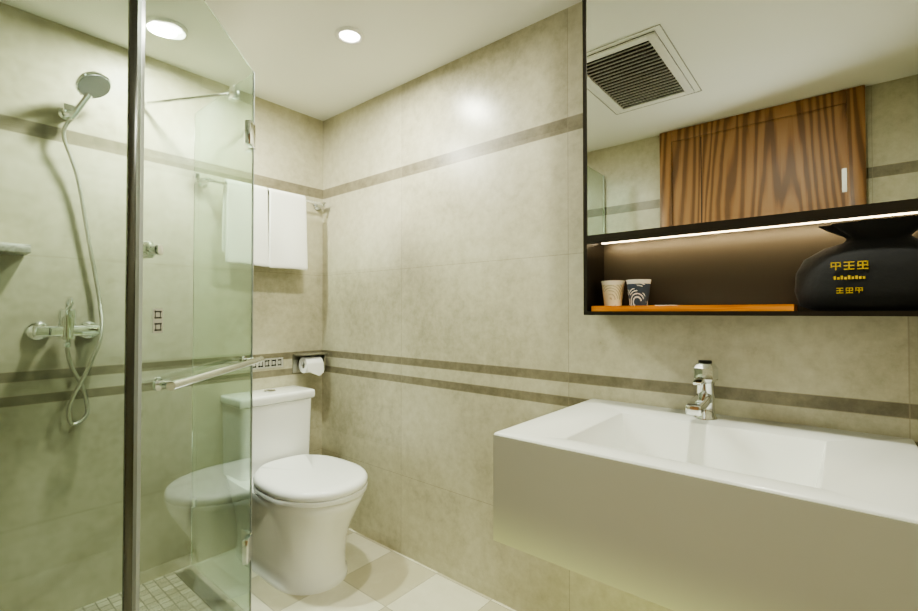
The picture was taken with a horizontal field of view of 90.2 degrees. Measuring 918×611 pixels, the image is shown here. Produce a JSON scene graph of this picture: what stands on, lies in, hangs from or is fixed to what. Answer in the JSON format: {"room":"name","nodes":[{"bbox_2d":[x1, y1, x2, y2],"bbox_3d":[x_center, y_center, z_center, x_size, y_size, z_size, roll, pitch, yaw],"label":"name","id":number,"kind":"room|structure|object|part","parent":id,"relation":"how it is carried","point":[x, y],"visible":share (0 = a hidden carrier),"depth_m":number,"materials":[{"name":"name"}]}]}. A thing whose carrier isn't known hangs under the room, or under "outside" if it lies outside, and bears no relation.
{"room":"bathroom","nodes":[
{"label":"bathroom","id":0,"kind":"room"},
{"bbox_2d":[253,96,322,454],"bbox_3d":[-1.409,0.056,2.026,0.100,2.300,1.980,-1,-1,40],"label":"wall","id":1,"kind":"structure","parent":0,"point":[287,303],"depth_m":2.53,"materials":[{"name":"tile"}]},
{"bbox_2d":[253,357,282,369],"bbox_3d":[-1.012,0.305,2.414,0.002,0.052,0.180,-1,-1,40],"label":"caution sign","id":2,"kind":"object","parent":1,"relation":"attached to","point":[271,363],"visible":0.64,"depth_m":2.42,"materials":[{"name":"white plastic"}]},
{"bbox_2d":[254,185,325,269],"bbox_3d":[-0.981,-0.397,2.378,0.108,0.414,0.668,-1,-1,40],"label":"towel rail","id":3,"kind":"object","parent":1,"relation":"attached to","point":[280,229],"visible":0.73,"depth_m":2.38,"materials":[{"name":"white fabric"}]},
{"bbox_2d":[254,185,268,266],"bbox_3d":[-1.051,-0.400,2.261,0.067,0.414,0.217,-1,-1,40],"label":"towel","id":4,"kind":"object","parent":3,"relation":"hanging from","point":[261,194],"depth_m":2.30,"materials":[{"name":"white fabric"}]},
{"bbox_2d":[267,188,307,269],"bbox_3d":[-0.913,-0.396,2.426,0.067,0.417,0.224,-1,-1,40],"label":"towel","id":5,"kind":"object","parent":3,"relation":"hanging from","point":[286,211],"depth_m":2.40,"materials":[{"name":"white fabric"}]},
{"bbox_2d":[292,352,328,375],"bbox_3d":[-0.825,0.330,2.557,0.106,0.122,0.170,-1,-1,40],"label":"paper holder","id":6,"kind":"object","parent":1,"relation":"attached to","point":[313,362],"visible":1,"depth_m":2.53,"materials":[{"name":"white paper"}]},
{"bbox_2d":[251,528,515,610],"bbox_3d":[-0.358,1.243,1.129,2.840,0.100,1.980,-1,-1,40],"label":"floor","id":7,"kind":"structure","parent":0,"point":[379,577],"depth_m":1.93,"materials":[{"name":"tile"}]},
{"bbox_2d":[251,385,367,595],"bbox_3d":[-0.744,0.816,2.130,0.763,0.783,0.430,-1,-1,40],"label":"toilet","id":8,"kind":"object","parent":7,"relation":"on","point":[305,504],"visible":0.9,"depth_m":1.96,"materials":[{"name":"white ceramic"}]},
{"bbox_3d":[-0.960,0.654,2.313,0.202,0.343,0.374,-1,-1,40],"label":"tank","id":9,"kind":"part","parent":8,"relation":"part of","materials":[{"name":"white ceramic"}]},
{"bbox_3d":[-0.956,0.458,2.312,0.212,0.046,0.394,-1,-1,40],"label":"tank lid","id":10,"kind":"part","parent":8,"relation":"part of","materials":[{"name":"white ceramic"}]},
{"bbox_3d":[-0.650,0.801,2.052,0.517,0.023,0.430,-1,-1,40],"label":"seat","id":11,"kind":"part","parent":8,"relation":"part of","materials":[{"name":"white plastic"}]},
{"bbox_3d":[-0.661,0.766,2.062,0.546,0.042,0.430,-1,-1,40],"label":"lid","id":12,"kind":"part","parent":8,"relation":"part of","materials":[{"name":"white plastic"}]},
{"bbox_3d":[-1.176,1.194,1.360,1.088,0.004,1.081,-1,-1,40],"label":"mosaic shower floor","id":13,"kind":"structure","parent":7,"relation":"on","visible":0},
{"bbox_2d":[0,0,263,610],"bbox_3d":[-1.162,0.135,1.375,1.110,2.098,1.096,-1,-1,40],"label":"shower enclosure","id":14,"kind":"object","parent":13,"relation":"on","point":[128,361],"visible":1,"depth_m":1.03,"materials":[{"name":"clear glass"}]},
{"bbox_3d":[-0.928,0.127,0.824,0.008,2.098,0.548,-1,-1,40],"label":"panel","id":15,"kind":"part","parent":14,"relation":"part of","materials":[{"name":"clear glass"}]},
{"bbox_2d":[153,377,162,390],"bbox_3d":[-0.737,0.193,1.120,0.028,0.034,0.028,-1,-1,40],"label":"washer","id":16,"kind":"object","parent":14,"relation":"in","point":[157,381],"depth_m":1.11,"materials":[{"name":"silver metal"}]},
{"bbox_3d":[-0.715,0.193,1.122,0.047,0.016,0.047,-1,-1,40],"label":"handle post","id":17,"kind":"part","parent":14,"relation":"part of","materials":[{"name":"silver metal"}]},
{"bbox_3d":[-0.770,0.133,1.408,0.508,2.092,0.508,-1,-1,40],"label":"door","id":18,"kind":"part","parent":14,"relation":"part of","materials":[{"name":"clear glass"}]},
{"bbox_2d":[205,0,581,120],"bbox_3d":[-0.358,-1.157,1.165,2.840,0.100,1.980,-1,-1,40],"label":"ceiling","id":19,"kind":"structure","parent":0,"point":[299,56],"depth_m":1.88,"materials":[{"name":"white paint"}]},
{"bbox_2d":[334,26,364,44],"bbox_3d":[-0.443,-1.091,1.853,0.120,0.008,0.120,-1,-1,40],"label":"recessed light","id":20,"kind":"object","parent":19,"relation":"in","point":[348,35],"visible":1,"depth_m":1.85,"materials":[{"name":"white metal"}]},
{"bbox_2d":[322,1,917,610],"bbox_3d":[0.284,0.053,1.836,2.740,2.300,0.100,-1,-1,40],"label":"wall","id":21,"kind":"structure","parent":0,"point":[458,327],"depth_m":1.90,"materials":[{"name":"tile"}]},
{"bbox_2d":[493,360,917,610],"bbox_3d":[0.585,0.370,1.120,0.804,0.434,0.601,-1,-1,40],"label":"wall-mounted sink","id":22,"kind":"object","parent":21,"relation":"attached to","point":[698,503],"visible":1,"depth_m":0.91,"materials":[{"name":"white ceramic"}]},
{"bbox_2d":[685,360,717,420],"bbox_3d":[0.667,0.238,1.264,0.066,0.165,0.178,-1,-1,40],"label":"tap","id":23,"kind":"object","parent":22,"relation":"on","point":[701,407],"depth_m":1.28,"materials":[{"name":"silver metal"}]},
{"bbox_2d":[582,0,917,315],"bbox_3d":[0.799,-0.538,1.252,0.910,1.130,0.144,-1,-1,40],"label":"upper cabinet","id":24,"kind":"object","parent":21,"relation":"attached to","point":[750,157],"visible":1,"depth_m":1.22,"materials":[{"name":"black mirror"}]},
{"bbox_3d":[0.410,-0.656,1.489,0.012,0.886,0.006,-1,-1,40],"label":"frame","id":25,"kind":"part","parent":24,"relation":"part of","materials":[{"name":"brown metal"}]},
{"bbox_2d":[601,280,624,305],"bbox_3d":[0.501,-0.033,1.490,0.075,0.092,0.075,-1,-1,40],"label":"cup","id":26,"kind":"object","parent":24,"relation":"on","point":[612,290],"depth_m":1.46,"materials":[{"name":"beige paper"}]},
{"bbox_2d":[626,279,650,305],"bbox_3d":[0.564,-0.034,1.437,0.075,0.092,0.075,-1,-1,40],"label":"cup","id":27,"kind":"object","parent":24,"relation":"on","point":[638,289],"depth_m":1.41,"materials":[{"name":"black paper"}]},
{"bbox_2d":[591,304,797,310],"bbox_3d":[0.667,0.008,1.351,0.528,0.017,0.118,-1,-1,40],"label":"shelf","id":28,"kind":"object","parent":24,"relation":"on","point":[594,307],"depth_m":1.30,"materials":[{"name":"brown wood"}]},
{"bbox_3d":[0.754,-0.223,1.195,0.886,0.012,0.006,-1,-1,40],"label":"frame","id":29,"kind":"part","parent":24,"relation":"part of","materials":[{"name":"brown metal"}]},
{"bbox_2d":[831,260,867,292],"bbox_3d":[0.910,-0.066,1.067,0.067,0.074,0.001,-1,-1,40],"label":"print","id":30,"kind":"object","parent":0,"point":[847,276],"depth_m":1.07,"materials":[{"name":"yellow paint"}]}
]}

